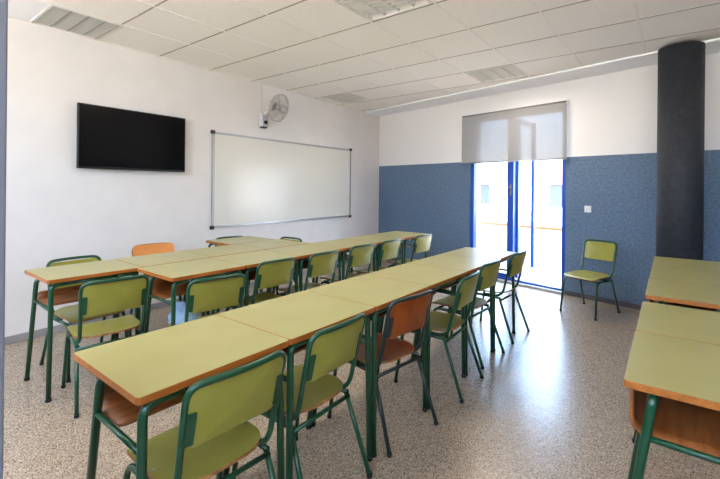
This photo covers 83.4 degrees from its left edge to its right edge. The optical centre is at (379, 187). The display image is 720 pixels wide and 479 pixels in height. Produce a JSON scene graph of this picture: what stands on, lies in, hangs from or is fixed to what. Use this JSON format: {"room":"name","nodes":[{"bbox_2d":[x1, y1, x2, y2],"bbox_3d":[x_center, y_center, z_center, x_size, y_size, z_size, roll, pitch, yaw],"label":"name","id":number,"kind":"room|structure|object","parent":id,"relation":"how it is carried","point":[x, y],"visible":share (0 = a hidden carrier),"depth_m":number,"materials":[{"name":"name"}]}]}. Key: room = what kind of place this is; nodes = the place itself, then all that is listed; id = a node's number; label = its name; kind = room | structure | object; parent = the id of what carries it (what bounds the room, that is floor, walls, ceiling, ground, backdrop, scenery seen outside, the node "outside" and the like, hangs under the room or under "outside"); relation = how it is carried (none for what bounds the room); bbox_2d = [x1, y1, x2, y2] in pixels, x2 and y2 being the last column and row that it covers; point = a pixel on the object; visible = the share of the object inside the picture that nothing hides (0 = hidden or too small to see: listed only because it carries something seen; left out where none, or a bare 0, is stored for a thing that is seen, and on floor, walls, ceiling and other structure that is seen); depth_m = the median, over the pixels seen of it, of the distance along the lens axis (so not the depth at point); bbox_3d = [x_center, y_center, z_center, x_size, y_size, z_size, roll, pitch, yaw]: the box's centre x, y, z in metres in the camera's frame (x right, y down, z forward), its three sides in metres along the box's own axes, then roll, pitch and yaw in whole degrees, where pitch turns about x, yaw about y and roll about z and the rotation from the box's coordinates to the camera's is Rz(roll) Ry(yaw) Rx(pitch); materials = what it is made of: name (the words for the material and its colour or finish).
{"room":"classroom","nodes":[
{"label":"classroom","id":0,"kind":"room"},
{"bbox_2d":[5,17,379,336],"bbox_3d":[-2.639,-0.055,4.561,0.200,2.858,9.450,1,0,35],"label":"wall","id":1,"kind":"structure","parent":0,"point":[56,209],"depth_m":4.27,"materials":[{"name":"white paint"}]},
{"bbox_2d":[8,0,49,21],"bbox_3d":[-4.008,-1.510,2.370,1.112,0.036,3.034,1,0,36],"label":"tile","id":2,"kind":"structure","parent":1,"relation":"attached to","point":[24,10],"depth_m":3.34,"materials":[{"name":"white"}]},
{"bbox_2d":[76,102,184,171],"bbox_3d":[-2.618,-0.498,4.331,0.087,0.632,1.068,1,0,35],"label":"television","id":3,"kind":"object","parent":1,"relation":"attached to","point":[111,138],"visible":1,"depth_m":4.24,"materials":[{"name":"black plastic"}]},
{"bbox_2d":[5,254,375,344],"bbox_3d":[-2.636,1.341,4.397,0.014,0.065,9.200,1,0,35],"label":"baseboard","id":4,"kind":"structure","parent":1,"relation":"attached to","point":[41,332],"depth_m":3.84,"materials":[{"name":"grey"}]},
{"bbox_2d":[259,94,288,128],"bbox_3d":[-1.480,-1.146,5.671,0.416,0.613,0.385,1,0,35],"label":"wall fan","id":5,"kind":"object","parent":1,"relation":"attached to","point":[275,107],"visible":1,"depth_m":5.61,"materials":[{"name":"grey plastic"}]},
{"bbox_2d":[210,130,351,229],"bbox_3d":[-1.321,-0.088,6.253,0.035,1.262,2.828,1,0,35],"label":"whiteboard","id":6,"kind":"object","parent":1,"relation":"attached to","point":[255,180],"visible":1,"depth_m":5.94,"materials":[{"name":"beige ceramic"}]},
{"bbox_2d":[29,0,645,110],"bbox_3d":[0.674,-1.459,2.434,7.602,0.024,9.100,1,0,36],"label":"trim","id":7,"kind":"structure","parent":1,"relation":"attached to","point":[432,1],"depth_m":3.99,"materials":[{"name":"white metal"}]},
{"bbox_2d":[95,0,719,110],"bbox_3d":[0.493,-1.461,2.753,7.900,0.020,8.230,1,0,36],"label":"trim","id":8,"kind":"structure","parent":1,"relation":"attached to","point":[117,26],"depth_m":3.91,"materials":[{"name":"beige metal"}]},
{"bbox_2d":[3,259,719,478],"bbox_3d":[0.254,1.483,4.433,10.634,0.160,11.451,1,0,36],"label":"floor","id":9,"kind":"structure","parent":0,"point":[555,404],"depth_m":2.49,"materials":[{"name":"stone"}]},
{"bbox_2d":[0,0,7,478],"bbox_3d":[-1.060,-0.035,0.926,0.394,2.848,0.231,1,0,36],"label":"trim","id":10,"kind":"structure","parent":9,"relation":"on","point":[3,3],"depth_m":0.90,"materials":[{"name":"grey"}]},
{"bbox_2d":[24,259,140,402],"bbox_3d":[-2.162,0.986,2.956,0.530,0.785,0.570,1,0,36],"label":"desk","id":11,"kind":"object","parent":9,"relation":"on","point":[62,275],"visible":0.66,"depth_m":2.83,"materials":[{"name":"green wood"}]},
{"bbox_2d":[37,285,81,306],"bbox_3d":[-2.191,0.774,2.979,0.278,0.056,0.480,1,0,36],"label":"shelf","id":12,"kind":"object","parent":11,"relation":"attached to","point":[65,295],"depth_m":2.90,"materials":[{"name":"brown wood"}]},
{"bbox_2d":[39,255,127,382],"bbox_3d":[-2.295,0.973,3.162,0.530,0.808,0.433,1,0,33],"label":"chair","id":13,"kind":"object","parent":9,"relation":"on","point":[68,313],"visible":0.47,"depth_m":3.11,"materials":[{"name":"green wood"}]},
{"bbox_2d":[61,275,148,417],"bbox_3d":[-1.851,0.977,2.745,0.530,0.808,0.433,1,0,44],"label":"chair","id":14,"kind":"object","parent":9,"relation":"on","point":[97,297],"visible":0.95,"depth_m":2.61,"materials":[{"name":"green wood"}]},
{"bbox_2d":[130,242,174,329],"bbox_3d":[-2.135,0.975,3.922,0.433,0.808,0.530,1,0,-44],"label":"chair","id":15,"kind":"object","parent":9,"relation":"on","point":[152,248],"visible":0.24,"depth_m":4.07,"materials":[{"name":"orange wood"}]},
{"bbox_2d":[115,251,210,338],"bbox_3d":[-1.824,0.989,3.419,0.530,0.785,0.570,1,0,36],"label":"desk","id":16,"kind":"object","parent":9,"relation":"on","point":[177,256],"visible":0.2,"depth_m":3.38,"materials":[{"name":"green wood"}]},
{"bbox_2d":[73,315,288,478],"bbox_3d":[-0.743,1.000,1.546,0.530,0.785,0.570,1,0,36],"label":"desk","id":17,"kind":"object","parent":9,"relation":"on","point":[139,377],"visible":0.85,"depth_m":1.43,"materials":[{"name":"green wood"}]},
{"bbox_2d":[96,377,183,426],"bbox_3d":[-0.797,0.727,1.589,0.212,0.140,0.480,1,0,36],"label":"shelf","id":18,"kind":"object","parent":17,"relation":"attached to","point":[114,406],"depth_m":1.43,"materials":[{"name":"brown wood"}]},
{"bbox_2d":[137,258,244,332],"bbox_3d":[-1.417,0.993,3.054,0.530,0.785,0.570,1,0,36],"label":"desk","id":19,"kind":"object","parent":9,"relation":"on","point":[171,280],"visible":0.75,"depth_m":2.94,"materials":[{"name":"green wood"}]},
{"bbox_2d":[149,276,189,298],"bbox_3d":[-1.472,0.720,3.096,0.212,0.140,0.480,1,0,36],"label":"shelf","id":20,"kind":"object","parent":19,"relation":"attached to","point":[160,288],"depth_m":3.01,"materials":[{"name":"brown wood"}]},
{"bbox_2d":[123,350,285,478],"bbox_3d":[-0.643,0.989,1.496,0.530,0.808,0.433,1,0,38],"label":"chair","id":21,"kind":"object","parent":9,"relation":"on","point":[213,433],"visible":0.98,"depth_m":1.39,"materials":[{"name":"green laminate"}]},
{"bbox_2d":[167,273,245,326],"bbox_3d":[-1.217,0.984,2.825,0.433,0.808,0.530,1,0,-43],"label":"chair","id":22,"kind":"object","parent":9,"relation":"on","point":[205,294],"visible":0.47,"depth_m":2.64,"materials":[{"name":"green wood"}]},
{"bbox_2d":[168,301,197,324],"bbox_3d":[-1.404,0.889,2.897,0.180,0.143,0.198,1,0,36],"label":"cloth bundle","id":23,"kind":"object","parent":22,"relation":"on","point":[180,306],"visible":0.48,"depth_m":2.85,"materials":[{"name":"blue fabric"}]},
{"bbox_2d":[183,244,265,314],"bbox_3d":[-1.484,0.993,3.879,0.530,0.785,0.570,1,0,36],"label":"desk","id":24,"kind":"object","parent":9,"relation":"on","point":[224,250],"visible":0.2,"depth_m":3.84,"materials":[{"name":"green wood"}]},
{"bbox_2d":[215,236,242,246],"bbox_3d":[-1.667,0.991,4.739,0.433,0.786,0.530,1,0,-40],"label":"chair","id":25,"kind":"object","parent":9,"relation":"on","point":[226,236],"visible":0.07,"depth_m":4.89,"materials":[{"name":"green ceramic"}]},
{"bbox_2d":[206,236,272,307],"bbox_3d":[-1.589,0.992,4.615,0.488,0.785,0.570,1,0,36],"label":"desk","id":26,"kind":"object","parent":9,"relation":"on","point":[245,239],"visible":0.26,"depth_m":4.55,"materials":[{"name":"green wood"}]},
{"bbox_2d":[211,250,300,312],"bbox_3d":[-1.078,0.997,3.513,0.530,0.785,0.570,1,0,36],"label":"desk","id":27,"kind":"object","parent":9,"relation":"on","point":[251,260],"visible":0.41,"depth_m":3.48,"materials":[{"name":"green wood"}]},
{"bbox_2d":[231,268,255,280],"bbox_3d":[-1.133,0.724,3.555,0.212,0.140,0.480,1,0,36],"label":"shelf","id":28,"kind":"object","parent":27,"relation":"attached to","point":[252,273],"depth_m":3.60,"materials":[{"name":"brown wood"}]},
{"bbox_2d":[225,257,295,311],"bbox_3d":[-1.011,0.986,3.440,0.530,0.808,0.433,1,0,38],"label":"chair","id":29,"kind":"object","parent":9,"relation":"on","point":[272,273],"visible":0.67,"depth_m":3.30,"materials":[{"name":"green wood"}]},
{"bbox_2d":[236,239,307,307],"bbox_3d":[-1.145,0.996,4.338,0.530,0.785,0.570,1,0,36],"label":"desk","id":30,"kind":"object","parent":9,"relation":"on","point":[275,243],"visible":0.15,"depth_m":4.33,"materials":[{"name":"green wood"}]},
{"bbox_2d":[248,236,301,293],"bbox_3d":[-1.165,0.984,4.522,0.433,0.808,0.530,1,0,36],"label":"chair","id":31,"kind":"object","parent":9,"relation":"on","point":[282,238],"visible":0.09,"depth_m":4.67,"materials":[{"name":"green wood"}]},
{"bbox_2d":[217,291,374,478],"bbox_3d":[-0.404,1.004,2.006,0.530,0.785,0.570,1,0,36],"label":"desk","id":32,"kind":"object","parent":9,"relation":"on","point":[295,317],"visible":0.56,"depth_m":1.95,"materials":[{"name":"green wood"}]},
{"bbox_2d":[281,343,307,356],"bbox_3d":[-0.458,0.730,2.048,0.212,0.140,0.480,1,0,36],"label":"shelf","id":33,"kind":"object","parent":32,"relation":"attached to","point":[302,347],"depth_m":1.98,"materials":[{"name":"brown wood"}]},
{"bbox_2d":[232,313,371,478],"bbox_3d":[-0.363,0.992,1.923,0.530,0.808,0.433,1,0,34],"label":"chair","id":34,"kind":"object","parent":9,"relation":"on","point":[328,349],"visible":0.79,"depth_m":1.81,"materials":[{"name":"green wood"}]},
{"bbox_2d":[266,244,342,293],"bbox_3d":[-0.739,1.000,3.972,0.530,0.785,0.570,1,0,36],"label":"desk","id":35,"kind":"object","parent":9,"relation":"on","point":[305,251],"visible":0.46,"depth_m":3.94,"materials":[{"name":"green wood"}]},
{"bbox_2d":[294,258,308,270],"bbox_3d":[-0.794,0.727,4.015,0.212,0.140,0.480,1,0,36],"label":"shelf","id":36,"kind":"object","parent":35,"relation":"attached to","point":[305,264],"depth_m":4.11,"materials":[{"name":"brown wood"}]},
{"bbox_2d":[277,250,338,295],"bbox_3d":[-0.682,0.989,3.852,0.530,0.808,0.433,1,0,36],"label":"chair","id":37,"kind":"object","parent":9,"relation":"on","point":[323,263],"visible":0.65,"depth_m":3.72,"materials":[{"name":"green wood"}]},
{"bbox_2d":[308,239,376,282],"bbox_3d":[-0.400,1.004,4.432,0.530,0.785,0.570,1,0,36],"label":"desk","id":38,"kind":"object","parent":9,"relation":"on","point":[346,244],"visible":0.36,"depth_m":4.39,"materials":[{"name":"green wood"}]},
{"bbox_2d":[340,251,348,260],"bbox_3d":[-0.455,0.730,4.474,0.212,0.140,0.480,1,0,36],"label":"shelf","id":39,"kind":"object","parent":38,"relation":"attached to","point":[346,256],"depth_m":4.61,"materials":[{"name":"brown wood"}]},
{"bbox_2d":[320,243,374,283],"bbox_3d":[-0.347,0.992,4.348,0.530,0.808,0.433,1,0,38],"label":"chair","id":40,"kind":"object","parent":9,"relation":"on","point":[359,255],"visible":0.65,"depth_m":4.21,"materials":[{"name":"green wood"}]},
{"bbox_2d":[306,275,429,457],"bbox_3d":[-0.065,1.007,2.465,0.530,0.785,0.570,1,0,36],"label":"desk","id":41,"kind":"object","parent":9,"relation":"on","point":[378,292],"visible":0.48,"depth_m":2.37,"materials":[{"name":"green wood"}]},
{"bbox_2d":[368,310,386,320],"bbox_3d":[-0.119,0.734,2.507,0.212,0.140,0.480,1,0,36],"label":"shelf","id":42,"kind":"object","parent":41,"relation":"attached to","point":[381,314],"depth_m":2.52,"materials":[{"name":"brown wood"}]},
{"bbox_2d":[343,234,404,272],"bbox_3d":[-0.061,1.007,4.891,0.530,0.785,0.570,1,0,36],"label":"desk","id":43,"kind":"object","parent":9,"relation":"on","point":[379,239],"visible":0.39,"depth_m":4.87,"materials":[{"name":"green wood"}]},
{"bbox_2d":[351,238,400,274],"bbox_3d":[-0.040,0.995,4.746,0.530,0.808,0.433,1,0,36],"label":"chair","id":44,"kind":"object","parent":9,"relation":"on","point":[389,249],"visible":0.63,"depth_m":4.61,"materials":[{"name":"green wood"}]},
{"bbox_2d":[327,290,437,457],"bbox_3d":[0.022,0.996,2.419,0.530,0.808,0.433,1,0,44],"label":"chair","id":45,"kind":"object","parent":9,"relation":"on","point":[404,315],"visible":0.8,"depth_m":2.28,"materials":[{"name":"orange wood"}]},
{"bbox_2d":[373,231,426,265],"bbox_3d":[0.278,1.010,5.350,0.530,0.785,0.570,1,0,36],"label":"desk","id":46,"kind":"object","parent":9,"relation":"on","point":[408,236],"visible":0.36,"depth_m":5.28,"materials":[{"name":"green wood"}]},
{"bbox_2d":[387,234,434,294],"bbox_3d":[0.395,1.000,5.284,0.530,0.808,0.433,1,0,39],"label":"chair","id":47,"kind":"object","parent":9,"relation":"on","point":[422,243],"visible":0.6,"depth_m":5.13,"materials":[{"name":"green wood"}]},
{"bbox_2d":[365,263,467,409],"bbox_3d":[0.275,1.010,2.924,0.530,0.785,0.570,1,0,36],"label":"desk","id":48,"kind":"object","parent":9,"relation":"on","point":[434,277],"visible":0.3,"depth_m":2.88,"materials":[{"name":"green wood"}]},
{"bbox_2d":[394,270,483,403],"bbox_3d":[0.443,1.000,2.941,0.530,0.808,0.433,1,0,32],"label":"chair","id":49,"kind":"object","parent":9,"relation":"on","point":[439,321],"visible":0.77,"depth_m":2.81,"materials":[{"name":"green wood"}]},
{"bbox_2d":[409,254,494,375],"bbox_3d":[0.614,1.014,3.384,0.530,0.785,0.570,1,0,36],"label":"desk","id":50,"kind":"object","parent":9,"relation":"on","point":[469,264],"visible":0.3,"depth_m":3.34,"materials":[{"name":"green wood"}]},
{"bbox_2d":[442,280,459,288],"bbox_3d":[0.559,0.740,3.426,0.212,0.140,0.480,1,0,36],"label":"shelf","id":51,"kind":"object","parent":50,"relation":"attached to","point":[457,282],"depth_m":3.30,"materials":[{"name":"brown wood"}]},
{"bbox_2d":[430,259,504,369],"bbox_3d":[0.741,1.003,3.443,0.530,0.808,0.433,1,0,39],"label":"chair","id":52,"kind":"object","parent":9,"relation":"on","point":[489,272],"visible":0.71,"depth_m":3.30,"materials":[{"name":"green wood"}]},
{"bbox_2d":[442,247,516,351],"bbox_3d":[0.953,1.017,3.843,0.530,0.785,0.570,1,0,36],"label":"desk","id":53,"kind":"object","parent":9,"relation":"on","point":[489,254],"visible":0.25,"depth_m":3.83,"materials":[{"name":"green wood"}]},
{"bbox_2d":[477,250,529,343],"bbox_3d":[1.147,1.007,3.964,0.530,0.808,0.433,1,0,39],"label":"chair","id":54,"kind":"object","parent":9,"relation":"on","point":[516,262],"visible":0.75,"depth_m":3.80,"materials":[{"name":"green wood"}]},
{"bbox_2d":[559,239,619,320],"bbox_3d":[2.413,1.020,4.623,0.530,0.808,0.433,1,0,-34],"label":"chair","id":55,"kind":"object","parent":9,"relation":"on","point":[600,250],"visible":1,"depth_m":4.65,"materials":[{"name":"green wood"}]},
{"bbox_2d":[624,331,719,478],"bbox_3d":[1.152,1.019,1.397,0.572,0.785,0.570,1,0,36],"label":"desk","id":56,"kind":"object","parent":9,"relation":"on","point":[673,383],"visible":1,"depth_m":1.35,"materials":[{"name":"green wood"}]},
{"bbox_2d":[629,389,719,457],"bbox_3d":[1.115,0.746,1.426,0.360,0.140,0.480,1,0,36],"label":"shelf","id":57,"kind":"object","parent":56,"relation":"attached to","point":[687,425],"depth_m":1.36,"materials":[{"name":"brown wood"}]},
{"bbox_2d":[632,302,719,442],"bbox_3d":[1.487,1.022,1.861,0.572,0.785,0.570,1,0,36],"label":"desk","id":58,"kind":"object","parent":9,"relation":"on","point":[692,324],"visible":0.31,"depth_m":1.88,"materials":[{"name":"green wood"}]},
{"bbox_2d":[656,41,704,259],"bbox_3d":[3.028,0.012,4.067,0.384,2.837,0.384,1,0,36],"label":"column","id":59,"kind":"structure","parent":9,"relation":"on","point":[681,66],"depth_m":3.91,"materials":[{"name":"grey paint"}]},
{"bbox_2d":[645,278,719,309],"bbox_3d":[1.922,1.027,2.459,0.572,0.785,0.570,1,0,36],"label":"desk","id":60,"kind":"object","parent":9,"relation":"on","point":[662,291],"visible":0.36,"depth_m":2.41,"materials":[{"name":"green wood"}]},
{"bbox_2d":[649,266,719,311],"bbox_3d":[2.257,1.030,2.924,0.572,0.785,0.570,1,0,36],"label":"desk","id":61,"kind":"object","parent":9,"relation":"on","point":[658,272],"visible":0.25,"depth_m":2.89,"materials":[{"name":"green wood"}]},
{"bbox_2d":[653,300,716,310],"bbox_3d":[2.220,0.757,2.953,0.360,0.140,0.480,1,0,36],"label":"shelf","id":62,"kind":"object","parent":61,"relation":"attached to","point":[704,308],"depth_m":2.76,"materials":[{"name":"brown wood"}]},
{"bbox_2d":[652,256,719,271],"bbox_3d":[2.593,1.034,3.389,0.572,0.785,0.570,1,0,36],"label":"desk","id":63,"kind":"object","parent":9,"relation":"on","point":[713,266],"visible":0.25,"depth_m":3.38,"materials":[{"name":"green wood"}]},
{"bbox_2d":[43,0,719,111],"bbox_3d":[0.321,-1.462,2.487,8.208,0.015,8.840,1,0,36],"label":"ceiling","id":64,"kind":"structure","parent":0,"point":[320,18],"depth_m":3.89,"materials":[{"name":"tile"}]},
{"bbox_2d":[30,4,124,39],"bbox_3d":[-2.745,-1.541,3.675,0.609,0.117,0.537,1,0,36],"label":"ceiling light","id":65,"kind":"object","parent":64,"relation":"attached to","point":[52,16],"visible":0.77,"depth_m":3.65,"materials":[{"name":"white"}]},
{"bbox_2d":[321,93,370,103],"bbox_3d":[-0.531,-1.519,6.652,0.604,0.117,0.604,1,0,36],"label":"ceiling light","id":66,"kind":"object","parent":64,"relation":"attached to","point":[346,98],"visible":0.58,"depth_m":6.67,"materials":[{"name":"white plastic"}]},
{"bbox_2d":[334,0,431,20],"bbox_3d":[0.001,-1.514,3.117,0.604,0.117,0.604,1,0,36],"label":"ceiling light","id":67,"kind":"object","parent":64,"relation":"attached to","point":[373,10],"visible":0.98,"depth_m":3.27,"materials":[{"name":"white plastic"}]},
{"bbox_2d":[466,64,526,82],"bbox_3d":[1.502,-1.499,5.151,0.604,0.117,0.604,1,0,36],"label":"ceiling light","id":68,"kind":"object","parent":64,"relation":"attached to","point":[506,72],"visible":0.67,"depth_m":5.16,"materials":[{"name":"white"}]},
{"bbox_2d":[476,163,480,247],"bbox_3d":[2.817,-0.001,5.315,0.182,2.858,8.031,1,0,-42],"label":"wall","id":69,"kind":"structure","parent":0,"point":[478,164],"depth_m":6.69,"materials":[{"name":"white paint"}]},
{"bbox_2d":[480,224,561,268],"bbox_3d":[2.025,1.095,8.652,0.180,0.670,8.000,1,0,-42],"label":"wall","id":70,"kind":"structure","parent":0,"point":[548,243],"depth_m":7.52,"materials":[{"name":"white paint"}]},
{"bbox_2d":[480,221,561,230],"bbox_3d":[2.029,0.735,8.652,0.261,0.050,8.000,1,0,-42],"label":"trim","id":71,"kind":"structure","parent":70,"relation":"attached to","point":[554,228],"depth_m":7.63,"materials":[{"name":"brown ceramic"}]},
{"bbox_2d":[379,53,719,311],"bbox_3d":[2.705,-0.002,5.215,0.122,2.858,8.031,1,0,-42],"label":"wall","id":72,"kind":"structure","parent":0,"point":[425,187],"depth_m":5.17,"materials":[{"name":"paint"}]},
{"bbox_2d":[461,100,568,163],"bbox_3d":[1.927,-0.766,5.956,0.072,0.789,1.709,1,0,-42],"label":"roller blind","id":73,"kind":"object","parent":72,"relation":"attached to","point":[535,132],"visible":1,"depth_m":5.83,"materials":[{"name":"grey fabric"}]},
{"bbox_2d":[392,257,641,309],"bbox_3d":[2.531,1.395,5.294,0.014,0.060,7.661,1,0,-42],"label":"baseboard","id":74,"kind":"structure","parent":72,"relation":"attached to","point":[566,292],"depth_m":5.00,"materials":[{"name":"grey"}]},
{"bbox_2d":[470,160,565,293],"bbox_3d":[2.249,0.158,6.197,0.804,2.530,1.539,1,0,-42],"label":"door","id":75,"kind":"structure","parent":72,"relation":"in","point":[513,168],"depth_m":6.03,"materials":[{"name":"blue paint"}]},
{"bbox_2d":[366,38,719,115],"bbox_3d":[2.303,-1.450,5.247,0.461,0.070,8.031,1,0,-42],"label":"trim","id":76,"kind":"structure","parent":72,"relation":"attached to","point":[712,46],"depth_m":5.32,"materials":[{"name":"white"}]},
{"bbox_2d":[584,206,590,211],"bbox_3d":[2.664,0.277,5.155,0.016,0.084,0.084,1,0,-42],"label":"light switch","id":77,"kind":"object","parent":72,"relation":"attached to","point":[586,208],"visible":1,"depth_m":5.15,"materials":[{"name":"white plastic"}]},
{"label":"outside","id":78,"kind":"structure","parent":0,"visible":0},
{"bbox_3d":[18.490,4.685,41.940,100.000,0.200,70.500,1,0,36],"label":"ground","id":79,"kind":"structure","parent":78,"visible":0},
{"bbox_2d":[480,160,561,226],"bbox_3d":[9.558,1.546,20.843,6.600,5.900,8.600,1,0,-44],"label":"house","id":80,"kind":"structure","parent":79,"relation":"on","point":[493,180],"depth_m":19.82,"materials":[{"name":"white paint"}]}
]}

